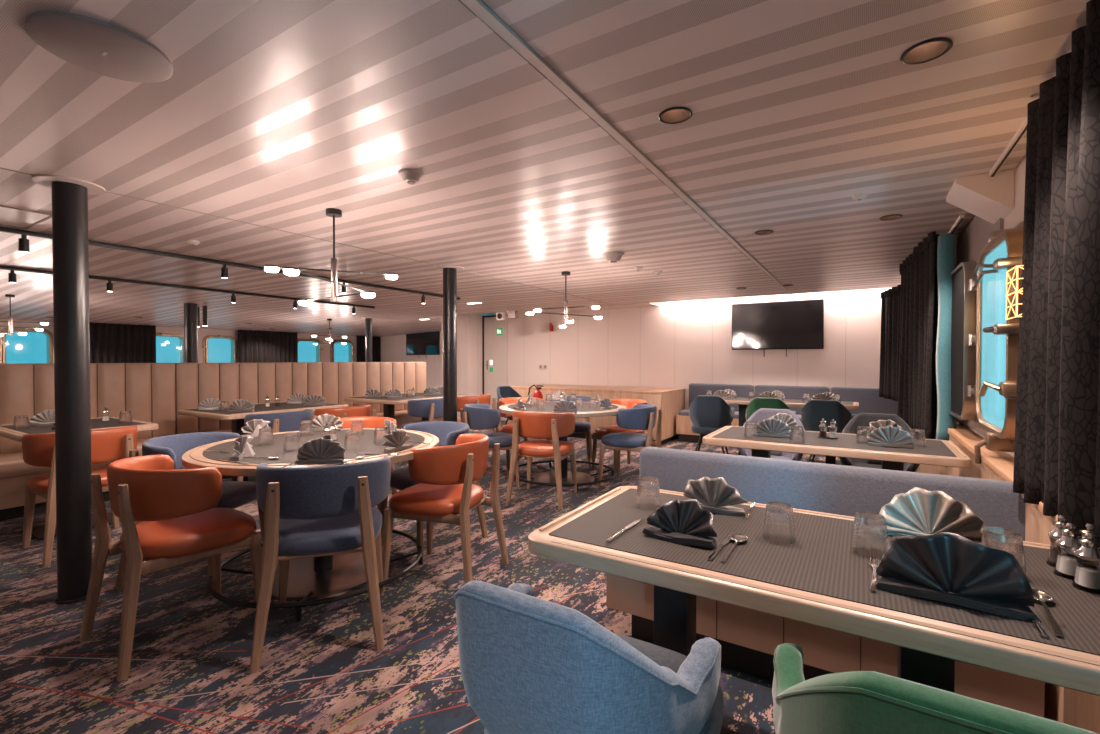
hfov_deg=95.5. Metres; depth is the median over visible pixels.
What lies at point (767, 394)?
napkin
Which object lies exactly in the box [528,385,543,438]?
fire extinguisher
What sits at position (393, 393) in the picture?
napkin
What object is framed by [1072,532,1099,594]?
salt mill
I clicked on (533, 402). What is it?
tumbler
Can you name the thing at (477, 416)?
dining chair
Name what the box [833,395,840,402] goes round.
tumbler
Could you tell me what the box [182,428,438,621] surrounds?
round dining table
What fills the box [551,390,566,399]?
napkin
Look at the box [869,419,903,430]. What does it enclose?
napkin
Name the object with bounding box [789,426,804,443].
tumbler
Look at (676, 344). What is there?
wall
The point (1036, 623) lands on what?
knife
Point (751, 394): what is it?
tumbler
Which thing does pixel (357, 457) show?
spoon
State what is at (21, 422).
tumbler
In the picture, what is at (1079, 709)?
wall
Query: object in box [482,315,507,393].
door frame
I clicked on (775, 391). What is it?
napkin
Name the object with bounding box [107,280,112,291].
track spotlight
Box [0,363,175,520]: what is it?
banquette
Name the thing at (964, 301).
cover
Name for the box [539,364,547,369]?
wall socket
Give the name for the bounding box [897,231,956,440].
curtain
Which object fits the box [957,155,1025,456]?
wall
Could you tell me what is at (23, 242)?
track spotlight
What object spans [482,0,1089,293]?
ceiling
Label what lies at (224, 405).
tumbler
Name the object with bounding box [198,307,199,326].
pendant
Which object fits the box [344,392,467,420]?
dining table
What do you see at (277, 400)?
pepper mill
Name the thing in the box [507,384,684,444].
base cabinet
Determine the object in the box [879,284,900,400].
curtain
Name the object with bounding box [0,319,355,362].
wall
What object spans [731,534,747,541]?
bowl
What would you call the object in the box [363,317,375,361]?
pillar
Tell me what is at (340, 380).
banquette
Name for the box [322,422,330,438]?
pepper mill
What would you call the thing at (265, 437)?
tumbler
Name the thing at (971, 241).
lining
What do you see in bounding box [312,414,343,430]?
napkin
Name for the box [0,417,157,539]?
dining table
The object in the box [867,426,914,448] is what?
napkin
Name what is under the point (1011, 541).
tumbler
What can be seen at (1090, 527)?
pepper mill
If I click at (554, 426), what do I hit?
dining chair
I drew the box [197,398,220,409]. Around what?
napkin
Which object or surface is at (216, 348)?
window
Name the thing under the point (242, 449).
napkin
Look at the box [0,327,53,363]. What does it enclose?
window
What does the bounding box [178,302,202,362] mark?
pillar
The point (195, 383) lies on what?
banquette
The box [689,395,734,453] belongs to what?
armchair
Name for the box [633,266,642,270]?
smoke detector
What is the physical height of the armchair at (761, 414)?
0.836 m
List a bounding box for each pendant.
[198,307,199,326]
[202,306,207,325]
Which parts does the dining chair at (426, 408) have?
seat, backrest, leg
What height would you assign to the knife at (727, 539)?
0.005 m
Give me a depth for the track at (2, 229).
4.31 m
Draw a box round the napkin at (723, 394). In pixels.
[713,390,729,399]
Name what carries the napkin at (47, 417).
on the dining table at (6, 430)
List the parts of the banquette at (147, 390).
seat, backrest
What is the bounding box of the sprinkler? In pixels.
[852,193,866,200]
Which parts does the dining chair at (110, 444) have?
leg, leg, seat, seat frame, backrest, leg, leg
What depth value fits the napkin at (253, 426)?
3.13 m
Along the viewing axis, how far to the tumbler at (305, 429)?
3.13 m
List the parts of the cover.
panel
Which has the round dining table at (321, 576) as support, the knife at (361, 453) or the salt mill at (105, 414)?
the knife at (361, 453)
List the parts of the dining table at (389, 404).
leg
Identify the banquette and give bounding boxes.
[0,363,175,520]
[175,362,321,478]
[320,362,442,428]
[606,447,1044,717]
[676,383,897,442]
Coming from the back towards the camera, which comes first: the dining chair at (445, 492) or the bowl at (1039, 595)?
the dining chair at (445, 492)
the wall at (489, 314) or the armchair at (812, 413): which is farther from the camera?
the wall at (489, 314)
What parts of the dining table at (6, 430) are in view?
foot plate, fiddle rail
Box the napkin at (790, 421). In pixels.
[768,413,797,427]
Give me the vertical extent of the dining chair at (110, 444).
0.785 m
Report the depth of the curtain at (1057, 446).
1.35 m
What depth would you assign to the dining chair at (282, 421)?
4.27 m
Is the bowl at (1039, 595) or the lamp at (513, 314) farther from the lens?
the lamp at (513, 314)
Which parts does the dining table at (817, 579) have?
fiddle rail, leg, foot plate, leg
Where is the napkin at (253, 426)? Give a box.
[239,419,270,436]
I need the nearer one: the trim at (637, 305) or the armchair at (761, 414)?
the armchair at (761, 414)
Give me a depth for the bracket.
2.43 m
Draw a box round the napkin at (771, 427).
[757,418,790,437]
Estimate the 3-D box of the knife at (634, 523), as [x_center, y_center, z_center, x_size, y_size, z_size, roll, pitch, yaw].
[0.211,0.454,1.401,0.014,0.005,0.220,1,1,34]
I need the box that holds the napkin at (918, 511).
[879,487,984,543]
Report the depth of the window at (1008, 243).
2.37 m
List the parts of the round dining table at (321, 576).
plate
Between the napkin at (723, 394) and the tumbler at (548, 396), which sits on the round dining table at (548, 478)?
the tumbler at (548, 396)
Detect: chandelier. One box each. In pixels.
[0,294,47,335]
[265,208,396,304]
[312,319,345,344]
[526,271,601,327]
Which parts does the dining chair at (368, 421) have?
backrest, leg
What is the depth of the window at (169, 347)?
11.26 m
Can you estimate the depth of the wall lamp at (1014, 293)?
1.76 m
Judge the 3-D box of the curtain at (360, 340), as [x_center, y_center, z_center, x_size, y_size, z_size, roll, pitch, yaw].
[-5.689,-0.456,15.691,0.107,1.148,0.908,1,1,32]
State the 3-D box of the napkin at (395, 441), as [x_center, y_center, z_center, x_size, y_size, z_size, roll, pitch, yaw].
[-0.822,0.388,2.674,0.089,0.108,0.209,0,1,22]
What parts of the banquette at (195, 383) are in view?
seat, backrest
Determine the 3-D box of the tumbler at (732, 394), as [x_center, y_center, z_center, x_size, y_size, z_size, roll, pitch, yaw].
[2.285,0.354,6.242,0.080,0.093,0.080,1,1,32]
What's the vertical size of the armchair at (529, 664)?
0.836 m
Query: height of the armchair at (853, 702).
0.836 m
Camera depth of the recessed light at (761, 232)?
3.54 m
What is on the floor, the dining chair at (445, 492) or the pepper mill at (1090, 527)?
the dining chair at (445, 492)
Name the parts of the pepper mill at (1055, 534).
glass, knob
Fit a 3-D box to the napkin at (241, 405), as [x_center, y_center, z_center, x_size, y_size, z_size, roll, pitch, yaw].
[-2.852,0.356,4.633,0.222,0.117,0.089,0,1,-8]
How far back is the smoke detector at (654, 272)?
5.05 m
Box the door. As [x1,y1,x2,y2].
[484,316,507,420]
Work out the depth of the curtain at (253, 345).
13.03 m
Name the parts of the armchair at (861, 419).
seat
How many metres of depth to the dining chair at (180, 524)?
2.12 m
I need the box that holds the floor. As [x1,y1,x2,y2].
[0,420,915,733]
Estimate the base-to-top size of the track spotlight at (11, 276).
0.122 m
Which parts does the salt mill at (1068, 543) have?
glass, knob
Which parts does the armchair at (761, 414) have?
seat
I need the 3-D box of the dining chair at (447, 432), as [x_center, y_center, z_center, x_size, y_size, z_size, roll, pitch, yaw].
[-0.804,0.791,3.425,0.566,0.785,0.570,1,1,42]
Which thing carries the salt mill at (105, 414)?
on the dining table at (6, 430)
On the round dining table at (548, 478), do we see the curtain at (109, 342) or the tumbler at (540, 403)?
the tumbler at (540, 403)
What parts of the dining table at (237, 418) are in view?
leg, fiddle rail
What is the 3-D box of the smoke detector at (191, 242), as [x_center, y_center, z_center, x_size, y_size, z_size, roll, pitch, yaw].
[-2.698,-0.937,3.784,0.080,0.032,0.080,1,1,32]
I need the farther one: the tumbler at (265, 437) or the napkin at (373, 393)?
the napkin at (373, 393)
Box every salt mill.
[101,406,109,421]
[265,395,269,406]
[330,421,337,440]
[828,419,837,438]
[1053,522,1081,579]
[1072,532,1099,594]
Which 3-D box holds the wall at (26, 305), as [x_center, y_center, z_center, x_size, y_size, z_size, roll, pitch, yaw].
[-7.453,-0.973,9.479,4.300,0.200,13.400,1,1,32]
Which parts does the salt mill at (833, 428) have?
glass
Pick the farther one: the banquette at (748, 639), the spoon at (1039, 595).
the banquette at (748, 639)
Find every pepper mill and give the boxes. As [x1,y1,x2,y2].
[275,395,279,406]
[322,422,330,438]
[818,418,827,437]
[1046,515,1067,567]
[1079,523,1099,548]
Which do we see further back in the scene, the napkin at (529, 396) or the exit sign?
the exit sign
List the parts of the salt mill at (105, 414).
glass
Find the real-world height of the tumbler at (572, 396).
0.093 m
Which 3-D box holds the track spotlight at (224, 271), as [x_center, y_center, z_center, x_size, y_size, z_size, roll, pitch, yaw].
[-2.974,-0.873,4.570,0.054,0.122,0.054,1,1,32]
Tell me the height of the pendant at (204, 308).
0.335 m
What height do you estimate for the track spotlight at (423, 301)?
0.122 m
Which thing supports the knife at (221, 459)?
on the round dining table at (321, 576)
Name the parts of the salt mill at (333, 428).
glass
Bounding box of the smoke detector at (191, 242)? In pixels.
[187,240,199,245]
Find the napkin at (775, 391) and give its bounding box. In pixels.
[773,390,784,399]
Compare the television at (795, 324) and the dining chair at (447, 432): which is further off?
the television at (795, 324)
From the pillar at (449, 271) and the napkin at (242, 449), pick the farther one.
the pillar at (449, 271)
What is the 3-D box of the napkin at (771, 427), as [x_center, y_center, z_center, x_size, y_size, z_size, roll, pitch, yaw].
[1.392,0.377,3.132,0.222,0.117,0.089,0,1,28]
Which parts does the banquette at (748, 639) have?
backrest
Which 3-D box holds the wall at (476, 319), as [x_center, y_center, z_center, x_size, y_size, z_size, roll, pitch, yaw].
[-1.488,-0.073,10.186,0.120,2.320,0.500,1,1,32]
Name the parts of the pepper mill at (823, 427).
glass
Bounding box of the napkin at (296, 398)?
[287,393,303,403]
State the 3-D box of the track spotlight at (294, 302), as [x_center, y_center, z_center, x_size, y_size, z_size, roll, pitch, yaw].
[-3.705,-0.911,7.268,0.054,0.122,0.054,1,1,32]
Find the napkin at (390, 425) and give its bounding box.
[384,419,397,433]
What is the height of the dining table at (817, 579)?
0.756 m
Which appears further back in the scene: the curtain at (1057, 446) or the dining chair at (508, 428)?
the dining chair at (508, 428)
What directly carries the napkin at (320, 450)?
on the round dining table at (321, 576)
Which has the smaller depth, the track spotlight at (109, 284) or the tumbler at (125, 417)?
the tumbler at (125, 417)
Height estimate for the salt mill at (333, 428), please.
0.119 m
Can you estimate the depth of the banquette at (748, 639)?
1.96 m
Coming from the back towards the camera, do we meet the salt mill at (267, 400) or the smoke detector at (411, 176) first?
the salt mill at (267, 400)
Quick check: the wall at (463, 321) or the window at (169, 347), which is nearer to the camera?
the wall at (463, 321)
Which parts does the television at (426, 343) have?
frame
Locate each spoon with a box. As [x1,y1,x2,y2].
[248,456,278,458]
[338,456,364,464]
[721,534,747,561]
[1032,589,1063,636]
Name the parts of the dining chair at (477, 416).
leg, leg, backrest, seat, seat frame, leg, leg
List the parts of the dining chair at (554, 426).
leg, leg, backrest, seat frame, seat, leg, leg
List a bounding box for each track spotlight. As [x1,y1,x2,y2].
[8,270,16,282]
[18,234,29,252]
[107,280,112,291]
[221,265,227,277]
[231,294,235,302]
[293,300,296,308]
[341,282,346,293]
[421,294,425,303]
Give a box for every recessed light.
[658,107,692,123]
[754,230,773,234]
[879,214,902,220]
[900,38,952,64]
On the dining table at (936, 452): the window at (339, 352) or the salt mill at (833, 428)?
the salt mill at (833, 428)
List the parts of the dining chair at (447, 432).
leg, seat, leg, backrest, leg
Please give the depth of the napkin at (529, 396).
5.39 m
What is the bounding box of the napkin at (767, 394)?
[759,391,777,397]
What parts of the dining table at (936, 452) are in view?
fiddle rail, leg, leg, fiddle rail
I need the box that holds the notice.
[486,360,492,371]
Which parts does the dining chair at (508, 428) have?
leg, seat, backrest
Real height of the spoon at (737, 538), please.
0.009 m
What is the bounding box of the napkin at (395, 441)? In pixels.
[382,429,412,452]
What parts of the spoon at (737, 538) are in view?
handle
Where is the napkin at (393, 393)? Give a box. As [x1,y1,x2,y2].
[387,389,401,397]
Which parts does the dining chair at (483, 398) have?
backrest, leg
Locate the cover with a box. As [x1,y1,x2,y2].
[949,261,976,419]
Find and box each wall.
[0,288,441,336]
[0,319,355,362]
[381,331,441,388]
[442,313,495,386]
[457,314,470,416]
[471,313,486,395]
[508,288,888,409]
[916,421,1099,733]
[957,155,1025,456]
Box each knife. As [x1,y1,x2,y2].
[221,459,250,463]
[361,453,397,454]
[606,519,641,541]
[707,532,734,559]
[1030,618,1048,637]
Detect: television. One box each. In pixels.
[406,331,438,354]
[732,299,823,356]
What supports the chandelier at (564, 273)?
hanging from the ceiling at (276, 114)
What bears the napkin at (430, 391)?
on the dining table at (389, 404)
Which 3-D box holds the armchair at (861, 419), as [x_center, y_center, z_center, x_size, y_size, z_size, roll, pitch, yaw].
[2.289,0.766,3.486,0.526,0.836,0.639,1,1,32]
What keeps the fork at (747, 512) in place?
on the dining table at (817, 579)
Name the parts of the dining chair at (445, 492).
leg, leg, seat, seat frame, backrest, leg, leg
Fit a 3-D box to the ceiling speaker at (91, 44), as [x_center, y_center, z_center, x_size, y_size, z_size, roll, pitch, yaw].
[-1.289,-0.913,1.447,0.316,0.015,0.316,1,1,32]
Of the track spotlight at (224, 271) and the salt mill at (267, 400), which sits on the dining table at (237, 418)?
the salt mill at (267, 400)
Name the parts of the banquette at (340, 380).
backrest, seat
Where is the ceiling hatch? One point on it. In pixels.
(9, 216)
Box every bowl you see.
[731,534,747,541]
[1032,589,1054,601]
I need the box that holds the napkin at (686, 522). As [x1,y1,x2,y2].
[643,499,716,547]
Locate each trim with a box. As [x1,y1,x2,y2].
[0,168,613,304]
[460,0,791,294]
[493,302,659,314]
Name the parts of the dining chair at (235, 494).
leg, backrest, leg, seat, seat frame, leg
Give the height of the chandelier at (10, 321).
0.550 m
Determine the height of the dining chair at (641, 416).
0.785 m
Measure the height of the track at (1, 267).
0.030 m
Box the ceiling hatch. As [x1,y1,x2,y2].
[0,205,51,228]
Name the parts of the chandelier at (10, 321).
stem, arm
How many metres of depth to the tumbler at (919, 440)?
2.76 m
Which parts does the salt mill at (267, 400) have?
glass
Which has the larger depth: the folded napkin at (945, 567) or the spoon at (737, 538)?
the spoon at (737, 538)
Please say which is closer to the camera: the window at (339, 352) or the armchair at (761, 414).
the armchair at (761, 414)
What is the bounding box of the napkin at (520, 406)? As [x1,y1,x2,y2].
[513,399,525,410]
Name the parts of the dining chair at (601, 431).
leg, leg, seat, leg, backrest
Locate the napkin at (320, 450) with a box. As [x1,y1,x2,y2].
[294,438,345,463]
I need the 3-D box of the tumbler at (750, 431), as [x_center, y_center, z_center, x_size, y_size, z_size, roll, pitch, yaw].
[1.253,0.388,3.116,0.080,0.093,0.080,1,1,32]
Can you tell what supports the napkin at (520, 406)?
on the round dining table at (548, 478)
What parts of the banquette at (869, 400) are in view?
backrest, seat, backrest, backrest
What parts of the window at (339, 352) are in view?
pane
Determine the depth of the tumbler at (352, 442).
2.64 m
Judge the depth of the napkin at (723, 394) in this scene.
6.23 m
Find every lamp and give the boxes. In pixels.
[496,308,517,319]
[1006,265,1023,319]
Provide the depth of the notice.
10.15 m
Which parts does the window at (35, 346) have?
pane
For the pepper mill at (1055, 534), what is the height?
0.119 m
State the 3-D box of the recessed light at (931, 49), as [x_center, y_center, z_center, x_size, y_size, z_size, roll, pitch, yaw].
[1.094,-0.945,1.455,0.124,0.063,0.124,1,1,32]
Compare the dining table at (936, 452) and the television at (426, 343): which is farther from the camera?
the television at (426, 343)
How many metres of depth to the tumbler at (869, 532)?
1.22 m
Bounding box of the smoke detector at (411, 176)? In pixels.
[398,168,424,184]
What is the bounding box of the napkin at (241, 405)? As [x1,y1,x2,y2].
[228,399,254,411]
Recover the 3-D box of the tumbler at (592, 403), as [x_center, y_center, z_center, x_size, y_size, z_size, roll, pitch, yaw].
[0.430,0.361,5.000,0.080,0.093,0.080,1,1,32]
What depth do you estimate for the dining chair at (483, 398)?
6.25 m
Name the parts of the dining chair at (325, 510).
leg, leg, seat frame, backrest, seat, leg, leg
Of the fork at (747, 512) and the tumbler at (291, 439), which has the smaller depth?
the fork at (747, 512)
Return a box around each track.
[0,226,459,299]
[0,266,374,308]
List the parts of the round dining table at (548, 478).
plate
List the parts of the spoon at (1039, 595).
handle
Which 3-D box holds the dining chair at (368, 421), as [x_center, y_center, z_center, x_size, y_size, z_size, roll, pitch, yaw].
[-1.434,0.787,3.737,0.566,0.785,0.570,0,1,-6]
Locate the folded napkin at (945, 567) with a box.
[875,532,1041,622]
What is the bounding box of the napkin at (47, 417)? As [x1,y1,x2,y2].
[29,409,54,425]
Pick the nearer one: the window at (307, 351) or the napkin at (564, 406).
the napkin at (564, 406)
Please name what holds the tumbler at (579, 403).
on the round dining table at (548, 478)
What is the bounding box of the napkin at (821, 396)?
[811,393,832,399]
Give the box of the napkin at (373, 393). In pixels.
[365,389,380,397]
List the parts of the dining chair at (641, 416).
leg, leg, seat, seat frame, backrest, leg, leg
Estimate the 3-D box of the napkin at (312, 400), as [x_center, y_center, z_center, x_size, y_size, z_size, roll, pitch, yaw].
[-2.477,0.347,5.272,0.222,0.117,0.089,0,1,-8]
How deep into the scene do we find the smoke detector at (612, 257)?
4.20 m
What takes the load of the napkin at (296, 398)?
on the dining table at (237, 418)
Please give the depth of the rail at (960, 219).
3.25 m
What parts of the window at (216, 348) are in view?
pane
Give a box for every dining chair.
[22,425,140,566]
[79,454,261,680]
[115,432,264,591]
[237,409,315,480]
[249,456,390,672]
[314,404,375,417]
[340,416,397,510]
[380,421,487,555]
[382,434,508,583]
[398,398,442,463]
[457,394,495,431]
[460,404,519,487]
[491,397,551,466]
[505,411,576,508]
[548,396,592,466]
[591,399,653,476]
[598,404,661,486]
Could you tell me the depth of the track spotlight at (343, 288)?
5.61 m
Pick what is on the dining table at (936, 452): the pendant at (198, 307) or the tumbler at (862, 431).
the tumbler at (862, 431)
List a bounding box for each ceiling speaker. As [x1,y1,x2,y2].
[26,11,172,82]
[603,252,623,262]
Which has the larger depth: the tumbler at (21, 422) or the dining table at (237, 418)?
the dining table at (237, 418)
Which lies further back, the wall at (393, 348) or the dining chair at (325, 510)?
the wall at (393, 348)
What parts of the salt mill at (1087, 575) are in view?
glass, knob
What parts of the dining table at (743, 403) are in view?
leg, leg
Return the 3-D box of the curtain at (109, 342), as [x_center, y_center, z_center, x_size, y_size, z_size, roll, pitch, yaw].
[-8.982,-0.382,10.413,0.103,1.148,1.309,1,1,32]
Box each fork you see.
[741,502,756,517]
[869,558,879,591]
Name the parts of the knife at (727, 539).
handle, blade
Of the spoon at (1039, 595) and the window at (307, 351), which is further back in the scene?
the window at (307, 351)
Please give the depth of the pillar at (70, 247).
2.53 m
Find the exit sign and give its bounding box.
[497,328,501,334]
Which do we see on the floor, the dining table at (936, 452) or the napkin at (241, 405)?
the dining table at (936, 452)
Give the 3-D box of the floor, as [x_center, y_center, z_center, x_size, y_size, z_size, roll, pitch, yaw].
[-3.145,1.185,6.817,14.460,0.100,13.800,1,1,32]
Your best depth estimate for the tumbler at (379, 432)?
2.82 m
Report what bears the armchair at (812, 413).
on the floor
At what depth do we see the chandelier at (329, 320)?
10.72 m
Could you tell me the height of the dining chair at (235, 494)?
0.785 m
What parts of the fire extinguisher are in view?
tank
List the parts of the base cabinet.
door, door, door, door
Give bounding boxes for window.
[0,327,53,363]
[156,333,183,362]
[202,335,237,362]
[298,338,322,361]
[330,340,354,361]
[968,221,1023,463]
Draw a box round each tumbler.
[13,415,29,429]
[119,411,131,423]
[220,401,228,410]
[258,428,273,445]
[283,432,299,451]
[299,420,312,436]
[302,395,308,404]
[344,431,359,450]
[350,420,363,435]
[374,427,387,444]
[381,390,386,397]
[406,389,412,396]
[530,397,536,406]
[537,400,544,409]
[545,394,551,401]
[570,394,575,401]
[575,398,582,407]
[589,398,596,407]
[636,476,660,509]
[730,391,735,398]
[744,421,757,437]
[748,392,754,399]
[763,501,795,544]
[776,393,782,400]
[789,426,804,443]
[802,394,809,401]
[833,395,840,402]
[851,511,888,558]
[856,426,870,443]
[909,428,925,446]
[981,527,1025,574]
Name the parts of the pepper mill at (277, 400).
glass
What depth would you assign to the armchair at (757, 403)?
5.28 m
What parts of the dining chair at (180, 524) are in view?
leg, leg, backrest, seat frame, seat, leg, leg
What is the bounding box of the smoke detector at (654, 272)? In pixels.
[653,271,661,274]
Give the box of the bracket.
[946,169,1013,223]
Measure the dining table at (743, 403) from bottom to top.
0.746 m
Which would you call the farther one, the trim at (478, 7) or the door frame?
the door frame
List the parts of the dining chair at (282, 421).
leg, leg, backrest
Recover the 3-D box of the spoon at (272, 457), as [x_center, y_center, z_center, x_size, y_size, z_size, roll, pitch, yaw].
[-1.398,0.438,2.425,0.197,0.009,0.042,0,1,17]
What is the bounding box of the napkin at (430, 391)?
[423,387,439,395]
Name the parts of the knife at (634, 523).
handle, blade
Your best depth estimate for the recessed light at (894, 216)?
3.17 m
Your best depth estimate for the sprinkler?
2.71 m
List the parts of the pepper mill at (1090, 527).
knob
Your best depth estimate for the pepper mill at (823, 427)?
3.06 m
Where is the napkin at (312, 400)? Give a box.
[303,395,325,405]
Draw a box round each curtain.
[89,322,155,362]
[238,330,297,362]
[356,335,380,361]
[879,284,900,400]
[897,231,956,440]
[1013,0,1099,539]
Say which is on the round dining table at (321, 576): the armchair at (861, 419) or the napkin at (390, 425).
the napkin at (390, 425)
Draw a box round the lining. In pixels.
[957,215,1003,435]
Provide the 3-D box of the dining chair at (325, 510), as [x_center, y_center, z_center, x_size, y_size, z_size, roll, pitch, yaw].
[-1.029,0.807,2.303,0.566,0.785,0.570,0,1,-18]
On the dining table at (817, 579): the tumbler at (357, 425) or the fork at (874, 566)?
the fork at (874, 566)
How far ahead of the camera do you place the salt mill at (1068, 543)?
1.10 m
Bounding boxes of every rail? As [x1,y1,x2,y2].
[948,215,964,233]
[989,51,1070,176]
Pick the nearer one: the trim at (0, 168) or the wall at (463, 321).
the trim at (0, 168)
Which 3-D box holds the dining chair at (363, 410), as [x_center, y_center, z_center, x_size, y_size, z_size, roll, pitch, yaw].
[-2.046,0.770,4.947,0.570,0.785,0.566,0,1,30]
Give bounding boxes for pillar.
[31,174,105,604]
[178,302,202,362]
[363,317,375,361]
[435,265,463,421]
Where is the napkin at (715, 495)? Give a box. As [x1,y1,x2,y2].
[683,477,747,515]
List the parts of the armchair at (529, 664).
seat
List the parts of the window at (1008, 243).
lever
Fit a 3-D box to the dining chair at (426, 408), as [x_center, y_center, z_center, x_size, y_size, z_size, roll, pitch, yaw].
[-1.439,0.756,5.955,0.570,0.785,0.566,1,1,34]
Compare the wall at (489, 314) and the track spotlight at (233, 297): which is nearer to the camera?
the track spotlight at (233, 297)
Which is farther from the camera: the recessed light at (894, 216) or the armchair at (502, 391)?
the armchair at (502, 391)
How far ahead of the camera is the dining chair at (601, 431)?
5.62 m
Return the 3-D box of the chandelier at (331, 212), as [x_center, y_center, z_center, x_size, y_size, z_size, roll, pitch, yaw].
[-1.299,-0.667,3.008,0.697,0.550,0.726,-1,1,-42]
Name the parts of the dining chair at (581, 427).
backrest, seat, leg, leg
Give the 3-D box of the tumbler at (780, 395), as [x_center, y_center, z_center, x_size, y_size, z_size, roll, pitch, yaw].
[2.736,0.358,5.960,0.080,0.093,0.080,1,1,32]
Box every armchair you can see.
[454,580,723,733]
[496,386,536,439]
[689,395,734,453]
[737,408,803,460]
[745,397,795,420]
[772,643,1096,733]
[801,399,855,464]
[840,413,919,471]
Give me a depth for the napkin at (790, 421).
3.42 m
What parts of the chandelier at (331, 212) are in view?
bulb, bulb, bulb, arm, arm, rod, arm, stem, bulb, bulb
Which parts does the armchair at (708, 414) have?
leg, seat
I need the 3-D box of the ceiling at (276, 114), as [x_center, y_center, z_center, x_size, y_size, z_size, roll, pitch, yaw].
[-2.095,-1.006,6.130,8.335,0.040,13.400,1,1,32]
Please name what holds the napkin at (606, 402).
on the round dining table at (548, 478)
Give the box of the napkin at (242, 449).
[230,435,254,460]
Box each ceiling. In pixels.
[0,0,787,324]
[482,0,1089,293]
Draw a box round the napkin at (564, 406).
[553,400,576,412]
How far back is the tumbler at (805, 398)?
5.78 m
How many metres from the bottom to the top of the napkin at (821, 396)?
0.117 m
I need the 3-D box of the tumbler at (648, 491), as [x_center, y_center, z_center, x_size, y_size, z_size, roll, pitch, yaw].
[0.321,0.409,1.632,0.080,0.093,0.080,1,1,32]
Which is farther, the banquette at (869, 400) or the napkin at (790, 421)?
the banquette at (869, 400)
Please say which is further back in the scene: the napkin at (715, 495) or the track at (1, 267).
the track at (1, 267)
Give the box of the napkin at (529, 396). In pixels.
[526,393,530,403]
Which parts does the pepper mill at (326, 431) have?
glass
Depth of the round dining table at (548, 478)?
5.03 m
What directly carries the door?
attached to the door frame
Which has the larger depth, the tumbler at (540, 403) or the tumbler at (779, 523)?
the tumbler at (540, 403)
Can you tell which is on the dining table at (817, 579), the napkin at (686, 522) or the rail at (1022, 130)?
the napkin at (686, 522)
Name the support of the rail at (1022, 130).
attached to the ceiling at (799, 108)
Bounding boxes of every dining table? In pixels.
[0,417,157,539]
[177,401,348,481]
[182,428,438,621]
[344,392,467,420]
[499,401,626,492]
[528,486,1099,733]
[702,426,970,470]
[724,397,858,464]
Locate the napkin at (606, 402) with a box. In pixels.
[599,398,612,409]
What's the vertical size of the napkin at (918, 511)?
0.129 m
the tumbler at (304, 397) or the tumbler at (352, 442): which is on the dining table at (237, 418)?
the tumbler at (304, 397)
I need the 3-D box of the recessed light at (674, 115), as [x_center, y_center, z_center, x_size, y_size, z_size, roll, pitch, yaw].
[0.460,-0.950,1.836,0.124,0.063,0.124,1,1,32]
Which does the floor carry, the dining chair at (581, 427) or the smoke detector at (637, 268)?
the dining chair at (581, 427)
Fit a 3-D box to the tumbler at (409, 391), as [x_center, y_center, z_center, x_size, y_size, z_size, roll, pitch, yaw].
[-1.829,0.340,6.514,0.080,0.093,0.080,1,1,32]
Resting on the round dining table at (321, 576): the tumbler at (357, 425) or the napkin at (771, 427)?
the tumbler at (357, 425)

